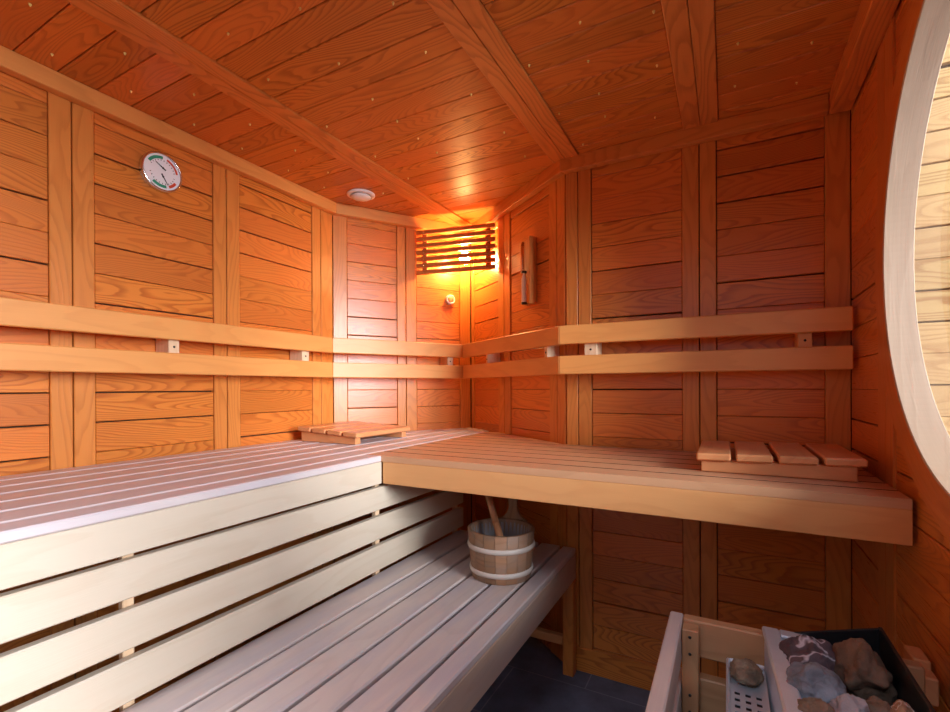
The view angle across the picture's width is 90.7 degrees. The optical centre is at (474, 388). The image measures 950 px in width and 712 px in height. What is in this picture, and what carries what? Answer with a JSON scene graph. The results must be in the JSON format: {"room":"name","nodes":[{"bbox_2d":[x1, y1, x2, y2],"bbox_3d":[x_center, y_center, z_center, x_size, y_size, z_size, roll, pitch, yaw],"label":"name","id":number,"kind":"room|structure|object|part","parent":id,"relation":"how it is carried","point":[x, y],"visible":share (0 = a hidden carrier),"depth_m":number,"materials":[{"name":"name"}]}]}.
{"room":"spa","nodes":[
{"label":"spa","id":0,"kind":"room"},
{"bbox_2d":[0,71,333,711],"bbox_3d":[-1.285,0.086,1.458,0.090,2.169,2.248,0,0,28],"label":"wall","id":1,"kind":"structure","parent":0,"point":[81,225],"depth_m":1.62,"materials":[{"name":"brown wood"}]},
{"bbox_2d":[139,151,181,192],"bbox_3d":[-1.116,-0.768,1.668,0.022,0.138,0.138,0,0,28],"label":"round dial","id":2,"kind":"object","parent":1,"relation":"attached to","point":[158,170],"visible":1,"depth_m":1.66,"materials":[{"name":"white"}]},
{"bbox_2d":[0,297,331,377],"bbox_3d":[-1.216,-0.144,1.378,0.106,0.192,2.056,0,0,28],"label":"backrest","id":3,"kind":"object","parent":1,"relation":"attached to","point":[167,332],"visible":1,"depth_m":1.53,"materials":[{"name":"brown wood"}]},
{"bbox_3d":[-1.179,-0.084,1.359,0.024,0.073,2.056,0,0,28],"label":"rail","id":4,"kind":"part","parent":3,"relation":"part of","materials":[{"name":"brown wood"}]},
{"bbox_3d":[-1.180,-0.203,1.358,0.024,0.074,2.056,0,0,28],"label":"rail","id":5,"kind":"part","parent":3,"relation":"part of","materials":[{"name":"brown wood"}]},
{"bbox_2d":[0,45,335,214],"bbox_3d":[-1.241,-0.910,1.414,0.035,0.056,2.221,0,0,28],"label":"trim","id":6,"kind":"structure","parent":1,"relation":"attached to","point":[14,64],"depth_m":1.59,"materials":[{"name":"brown wood"}]},
{"bbox_2d":[332,215,471,596],"bbox_3d":[-0.365,0.079,2.655,0.926,2.169,0.090,0,0,-29],"label":"wall","id":7,"kind":"structure","parent":0,"point":[378,293],"depth_m":2.57,"materials":[{"name":"brown wood"}]},
{"bbox_2d":[65,0,470,225],"bbox_3d":[-0.702,-0.947,1.490,0.053,0.024,3.032,0,0,28],"label":"trim","id":8,"kind":"structure","parent":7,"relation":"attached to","point":[118,8],"depth_m":1.47,"materials":[{"name":"brown wood"}]},
{"bbox_2d":[332,338,462,378],"bbox_3d":[-0.400,-0.151,2.501,0.757,0.192,0.112,0,0,-33],"label":"backrest","id":9,"kind":"object","parent":7,"relation":"attached to","point":[446,352],"visible":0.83,"depth_m":2.43,"materials":[{"name":"brown wood"}]},
{"bbox_3d":[-0.376,-0.091,2.464,0.757,0.073,0.024,0,0,-33],"label":"rail","id":10,"kind":"part","parent":9,"relation":"part of","materials":[{"name":"brown wood"}]},
{"bbox_3d":[-0.377,-0.210,2.464,0.757,0.074,0.024,0,0,-33],"label":"rail","id":11,"kind":"part","parent":9,"relation":"part of","materials":[{"name":"brown wood"}]},
{"bbox_2d":[333,203,469,238],"bbox_3d":[-0.370,-0.917,2.581,0.802,0.056,0.035,0,0,-29],"label":"trim","id":12,"kind":"structure","parent":7,"relation":"attached to","point":[343,210],"depth_m":2.52,"materials":[{"name":"brown wood"}]},
{"bbox_2d":[445,295,454,304],"bbox_3d":[-0.144,-0.515,2.717,0.055,0.055,0.029,0,0,-29],"label":"round sensor","id":13,"kind":"object","parent":7,"relation":"attached to","point":[450,299],"visible":1,"depth_m":2.71,"materials":[{"name":"white plastic"}]},
{"bbox_2d":[0,0,860,223],"bbox_3d":[-0.234,-0.977,1.238,2.420,0.070,3.029,0,0,28],"label":"ceiling","id":14,"kind":"structure","parent":0,"point":[379,46],"depth_m":1.40,"materials":[{"name":"brown wood"}]},
{"bbox_2d":[347,188,374,201],"bbox_3d":[-0.552,-0.930,2.271,0.134,0.028,0.134,0,0,28],"label":"ceiling vent","id":15,"kind":"object","parent":14,"relation":"in","point":[358,194],"visible":1,"depth_m":2.24,"materials":[{"name":"white plastic"}]},
{"bbox_2d":[471,174,566,660],"bbox_3d":[0.198,0.077,2.441,0.090,2.169,1.020,0,0,-26],"label":"wall","id":16,"kind":"structure","parent":0,"point":[535,407],"depth_m":2.23,"materials":[{"name":"brown wood"}]},
{"bbox_2d":[416,223,495,274],"bbox_3d":[-0.076,-0.755,2.654,0.451,0.242,0.243,0,0,17],"label":"lamp","id":17,"kind":"object","parent":16,"relation":"attached to","point":[464,257],"visible":1,"depth_m":2.54,"materials":[{"name":"brown wood"}]},
{"bbox_3d":[-0.058,-0.739,2.639,0.060,0.084,0.060,0,0,28],"label":"bulb","id":18,"kind":"part","parent":17,"relation":"part of","materials":[{"name":"beige glass"}]},
{"bbox_2d":[426,0,564,163],"bbox_3d":[-0.077,-0.949,1.154,0.056,0.024,3.032,0,0,28],"label":"trim","id":19,"kind":"structure","parent":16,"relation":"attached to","point":[447,11],"depth_m":1.38,"materials":[{"name":"brown wood"}]},
{"bbox_2d":[462,326,559,378],"bbox_3d":[0.170,-0.153,2.286,0.100,0.192,0.907,0,0,-27],"label":"backrest","id":20,"kind":"object","parent":16,"relation":"attached to","point":[548,338],"visible":0.93,"depth_m":2.15,"materials":[{"name":"brown wood"}]},
{"bbox_3d":[0.135,-0.212,2.268,0.024,0.074,0.907,0,0,-27],"label":"rail","id":21,"kind":"part","parent":20,"relation":"part of","materials":[{"name":"brown wood"}]},
{"bbox_3d":[0.136,-0.093,2.269,0.024,0.073,0.907,0,0,-27],"label":"rail","id":22,"kind":"part","parent":20,"relation":"part of","materials":[{"name":"brown wood"}]},
{"bbox_2d":[468,160,564,238],"bbox_3d":[0.162,-0.919,2.360,0.035,0.056,0.940,0,0,-26],"label":"trim","id":23,"kind":"structure","parent":16,"relation":"attached to","point":[552,173],"depth_m":2.20,"materials":[{"name":"brown wood"}]},
{"bbox_2d":[521,236,536,305],"bbox_3d":[0.246,-0.544,2.186,0.044,0.309,0.086,0,0,-26],"label":"timer","id":24,"kind":"object","parent":16,"relation":"attached to","point":[528,248],"visible":1,"depth_m":2.16,"materials":[{"name":"orange wood"}]},
{"bbox_3d":[0.258,-0.544,2.152,0.026,0.309,0.014,0,0,-26],"label":"rail","id":25,"kind":"part","parent":24,"relation":"part of","materials":[{"name":"brown wood"}]},
{"bbox_2d":[470,636,649,711],"bbox_3d":[0.307,1.192,0.352,4.200,0.050,4.500,0,0,28],"label":"floor","id":26,"kind":"structure","parent":0,"point":[534,680],"depth_m":1.80,"materials":[{"name":"tile"}]},
{"bbox_2d":[0,428,488,711],"bbox_3d":[-0.768,0.703,1.564,0.692,0.928,2.860,0,0,28],"label":"bench","id":27,"kind":"object","parent":26,"relation":"on","point":[58,521],"visible":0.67,"depth_m":1.09,"materials":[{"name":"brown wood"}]},
{"bbox_3d":[-0.730,0.716,0.984,0.018,0.904,0.022,0,0,28],"label":"support post","id":28,"kind":"part","parent":27,"relation":"part of","materials":[{"name":"brown wood"}]},
{"bbox_2d":[298,421,409,444],"bbox_3d":[-0.554,0.202,2.187,0.350,0.067,0.376,0,0,28],"label":"headrest cover","id":29,"kind":"object","parent":27,"relation":"on","point":[351,432],"visible":1,"depth_m":2.08,"materials":[{"name":"brown wood"}]},
{"bbox_3d":[-0.632,0.213,2.047,0.320,0.046,0.032,0,0,28],"label":"rail","id":30,"kind":"part","parent":29,"relation":"part of","materials":[{"name":"brown wood"}]},
{"bbox_3d":[-0.481,0.212,2.328,0.320,0.046,0.032,0,0,28],"label":"rail","id":31,"kind":"part","parent":29,"relation":"part of","materials":[{"name":"brown wood"}]},
{"bbox_3d":[-0.355,0.712,1.680,0.018,0.904,0.022,0,0,28],"label":"support post","id":32,"kind":"part","parent":27,"relation":"part of","materials":[{"name":"brown wood"}]},
{"bbox_2d":[121,530,575,711],"bbox_3d":[-0.369,0.913,1.046,0.550,0.508,2.285,0,0,28],"label":"bench","id":33,"kind":"object","parent":26,"relation":"on","point":[420,634],"visible":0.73,"depth_m":1.22,"materials":[{"name":"brown wood"}]},
{"bbox_2d":[467,498,534,585],"bbox_3d":[0.095,0.522,1.666,0.240,0.264,0.249,0,0,28],"label":"bucket","id":34,"kind":"object","parent":33,"relation":"on","point":[506,559],"visible":0.92,"depth_m":1.57,"materials":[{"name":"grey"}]},
{"bbox_2d":[485,496,502,535],"bbox_3d":[0.076,0.492,1.640,0.160,0.261,0.076,0,0,43],"label":"ladle","id":35,"kind":"object","parent":34,"relation":"in","point":[497,528],"visible":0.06,"depth_m":1.66,"materials":[{"name":"brown wood"}]},
{"bbox_3d":[0.384,0.970,1.911,0.044,0.382,0.044,0,0,28],"label":"leg","id":36,"kind":"part","parent":33,"relation":"part of","materials":[{"name":"brown wood"}]},
{"bbox_2d":[645,611,924,711],"bbox_3d":[0.469,0.840,0.656,0.436,0.648,0.752,0,0,28],"label":"guard","id":37,"kind":"object","parent":26,"relation":"on","point":[674,688],"visible":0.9,"depth_m":1.01,"materials":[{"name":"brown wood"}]},
{"bbox_3d":[0.473,0.843,1.028,0.033,0.641,0.035,0,0,28],"label":"post","id":38,"kind":"part","parent":37,"relation":"part of","materials":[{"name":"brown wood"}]},
{"bbox_2d":[726,626,935,711],"bbox_3d":[0.578,0.809,0.800,0.262,0.708,0.350,0,0,28],"label":"stove","id":39,"kind":"object","parent":26,"relation":"on","point":[774,694],"visible":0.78,"depth_m":0.87,"materials":[{"name":"metal"}]},
{"bbox_2d":[730,658,763,687],"bbox_3d":[0.544,0.571,0.940,0.060,0.038,0.087,0,0,28],"label":"stone","id":40,"kind":"object","parent":39,"relation":"on","point":[745,671],"visible":1,"depth_m":0.93,"materials":[{"name":"brown stone"}]},
{"bbox_2d":[779,635,834,671],"bbox_3d":[0.614,0.509,0.865,0.104,0.091,0.124,0,0,28],"label":"stone","id":41,"kind":"object","parent":39,"relation":"in","point":[804,649],"visible":0.41,"depth_m":0.86,"materials":[{"name":"brown stone"}]},
{"bbox_2d":[797,697,834,711],"bbox_3d":[0.524,0.513,0.719,0.058,0.070,0.085,0,0,28],"label":"stone","id":42,"kind":"object","parent":39,"relation":"in","point":[810,704],"visible":0.96,"depth_m":0.72,"materials":[{"name":"brown stone"}]},
{"bbox_2d":[786,662,846,703],"bbox_3d":[0.569,0.503,0.784,0.088,0.084,0.078,0,0,28],"label":"stone","id":43,"kind":"object","parent":39,"relation":"in","point":[811,679],"visible":0.73,"depth_m":0.77,"materials":[{"name":"grey stone"}]},
{"bbox_2d":[829,693,869,711],"bbox_3d":[0.582,0.509,0.725,0.061,0.073,0.069,0,0,28],"label":"stone","id":44,"kind":"object","parent":39,"relation":"in","point":[845,702],"visible":0.93,"depth_m":0.72,"materials":[{"name":"stone"}]},
{"bbox_2d":[832,638,897,705],"bbox_3d":[0.678,0.492,0.818,0.087,0.104,0.104,0,0,28],"label":"stone","id":45,"kind":"object","parent":39,"relation":"in","point":[863,673],"visible":0.88,"depth_m":0.80,"materials":[{"name":"brown stone"}]},
{"bbox_3d":[0.615,0.735,0.780,0.176,0.560,0.350,0,0,28],"label":"casing","id":46,"kind":"part","parent":39,"relation":"part of","materials":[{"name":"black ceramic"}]},
{"bbox_2d":[865,695,891,711],"bbox_3d":[0.626,0.520,0.737,0.082,0.073,0.068,0,0,-29],"label":"stone","id":47,"kind":"object","parent":39,"relation":"in","point":[875,704],"visible":0.59,"depth_m":0.72,"materials":[{"name":"brown stone"}]},
{"bbox_2d":[889,699,914,711],"bbox_3d":[0.635,0.501,0.685,0.056,0.075,0.088,0,0,28],"label":"stone","id":48,"kind":"object","parent":39,"relation":"in","point":[899,705],"visible":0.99,"depth_m":0.69,"materials":[{"name":"brown stone"}]},
{"bbox_2d":[566,36,949,678],"bbox_3d":[1.682,-0.597,1.303,2.910,3.509,0.090,0,0,28],"label":"wall","id":49,"kind":"structure","parent":0,"point":[758,221],"depth_m":1.69,"materials":[{"name":"brown wood"}]},
{"bbox_2d":[453,0,578,157],"bbox_3d":[-0.027,-0.949,1.127,0.056,0.024,3.032,0,0,28],"label":"trim","id":50,"kind":"structure","parent":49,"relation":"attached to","point":[475,12],"depth_m":1.38,"materials":[{"name":"brown wood"}]},
{"bbox_2d":[576,646,656,690],"bbox_3d":[0.795,1.112,1.739,0.945,0.097,0.014,0,0,28],"label":"baseboard","id":51,"kind":"structure","parent":49,"relation":"attached to","point":[634,673],"depth_m":1.86,"materials":[{"name":"brown wood"}]},
{"bbox_2d":[367,432,912,545],"bbox_3d":[0.489,0.282,1.751,1.485,0.098,0.946,0,0,28],"label":"bench","id":52,"kind":"object","parent":49,"relation":"attached to","point":[655,482],"visible":0.93,"depth_m":1.27,"materials":[{"name":"brown wood"}]},
{"bbox_2d":[696,440,867,481],"bbox_3d":[0.870,0.202,1.381,0.378,0.059,0.355,0,0,28],"label":"headrest cover","id":53,"kind":"object","parent":52,"relation":"on","point":[821,461],"visible":1,"depth_m":1.26,"materials":[{"name":"brown wood"}]},
{"bbox_3d":[0.938,0.211,1.513,0.348,0.038,0.032,0,0,28],"label":"rail","id":54,"kind":"part","parent":53,"relation":"part of","materials":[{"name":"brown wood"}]},
{"bbox_3d":[0.797,0.213,1.251,0.348,0.038,0.032,0,0,28],"label":"rail","id":55,"kind":"part","parent":53,"relation":"part of","materials":[{"name":"brown wood"}]},
{"bbox_2d":[661,0,699,129],"bbox_3d":[0.363,-0.950,0.916,0.056,0.024,3.032,0,0,28],"label":"trim","id":56,"kind":"structure","parent":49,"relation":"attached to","point":[675,12],"depth_m":1.33,"materials":[{"name":"brown wood"}]},
{"bbox_2d":[560,94,828,173],"bbox_3d":[0.751,-0.920,1.732,0.892,0.056,0.035,0,0,28],"label":"trim","id":57,"kind":"structure","parent":49,"relation":"attached to","point":[817,106],"depth_m":1.68,"materials":[{"name":"brown wood"}]},
{"bbox_2d":[688,0,717,124],"bbox_3d":[0.414,-0.950,0.889,0.056,0.024,3.032,0,0,28],"label":"trim","id":58,"kind":"structure","parent":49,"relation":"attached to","point":[701,12],"depth_m":1.32,"materials":[{"name":"brown wood"}]},
{"bbox_2d":[559,306,852,373],"bbox_3d":[0.765,-0.154,1.686,0.924,0.192,0.106,0,0,28],"label":"backrest","id":59,"kind":"object","parent":49,"relation":"attached to","point":[802,323],"visible":1,"depth_m":1.60,"materials":[{"name":"brown wood"}]},
{"bbox_3d":[0.746,-0.094,1.650,0.924,0.073,0.024,0,0,28],"label":"rail","id":60,"kind":"part","parent":59,"relation":"part of","materials":[{"name":"brown wood"}]},
{"bbox_3d":[0.746,-0.213,1.650,0.924,0.074,0.024,0,0,28],"label":"rail","id":61,"kind":"part","parent":59,"relation":"part of","materials":[{"name":"brown wood"}]},
{"bbox_2d":[851,0,949,711],"bbox_3d":[0.694,0.080,0.507,0.050,2.169,2.450,0,0,28],"label":"wall","id":62,"kind":"structure","parent":0,"point":[902,590],"depth_m":1.20,"materials":[{"name":"brown wood"}]},
{"bbox_2d":[829,0,899,113],"bbox_3d":[0.612,-0.908,0.470,0.056,0.072,2.316,0,0,28],"label":"trim","id":63,"kind":"structure","parent":62,"relation":"attached to","point":[873,18],"depth_m":1.23,"materials":[{"name":"brown wood"}]},
{"bbox_2d":[875,0,949,538],"bbox_3d":[0.791,-0.303,0.697,0.059,1.160,1.160,0,0,28],"label":"window","id":64,"kind":"structure","parent":62,"relation":"in","point":[923,437],"depth_m":1.06,"materials":[{"name":"white wood"}]},
{"bbox_2d":[903,645,938,706],"bbox_3d":[0.873,0.561,0.919,0.028,0.066,0.098,0,0,28],"label":"cleat","id":65,"kind":"object","parent":62,"relation":"attached to","point":[912,653],"visible":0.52,"depth_m":0.89,"materials":[{"name":"brown wood"}]}
]}

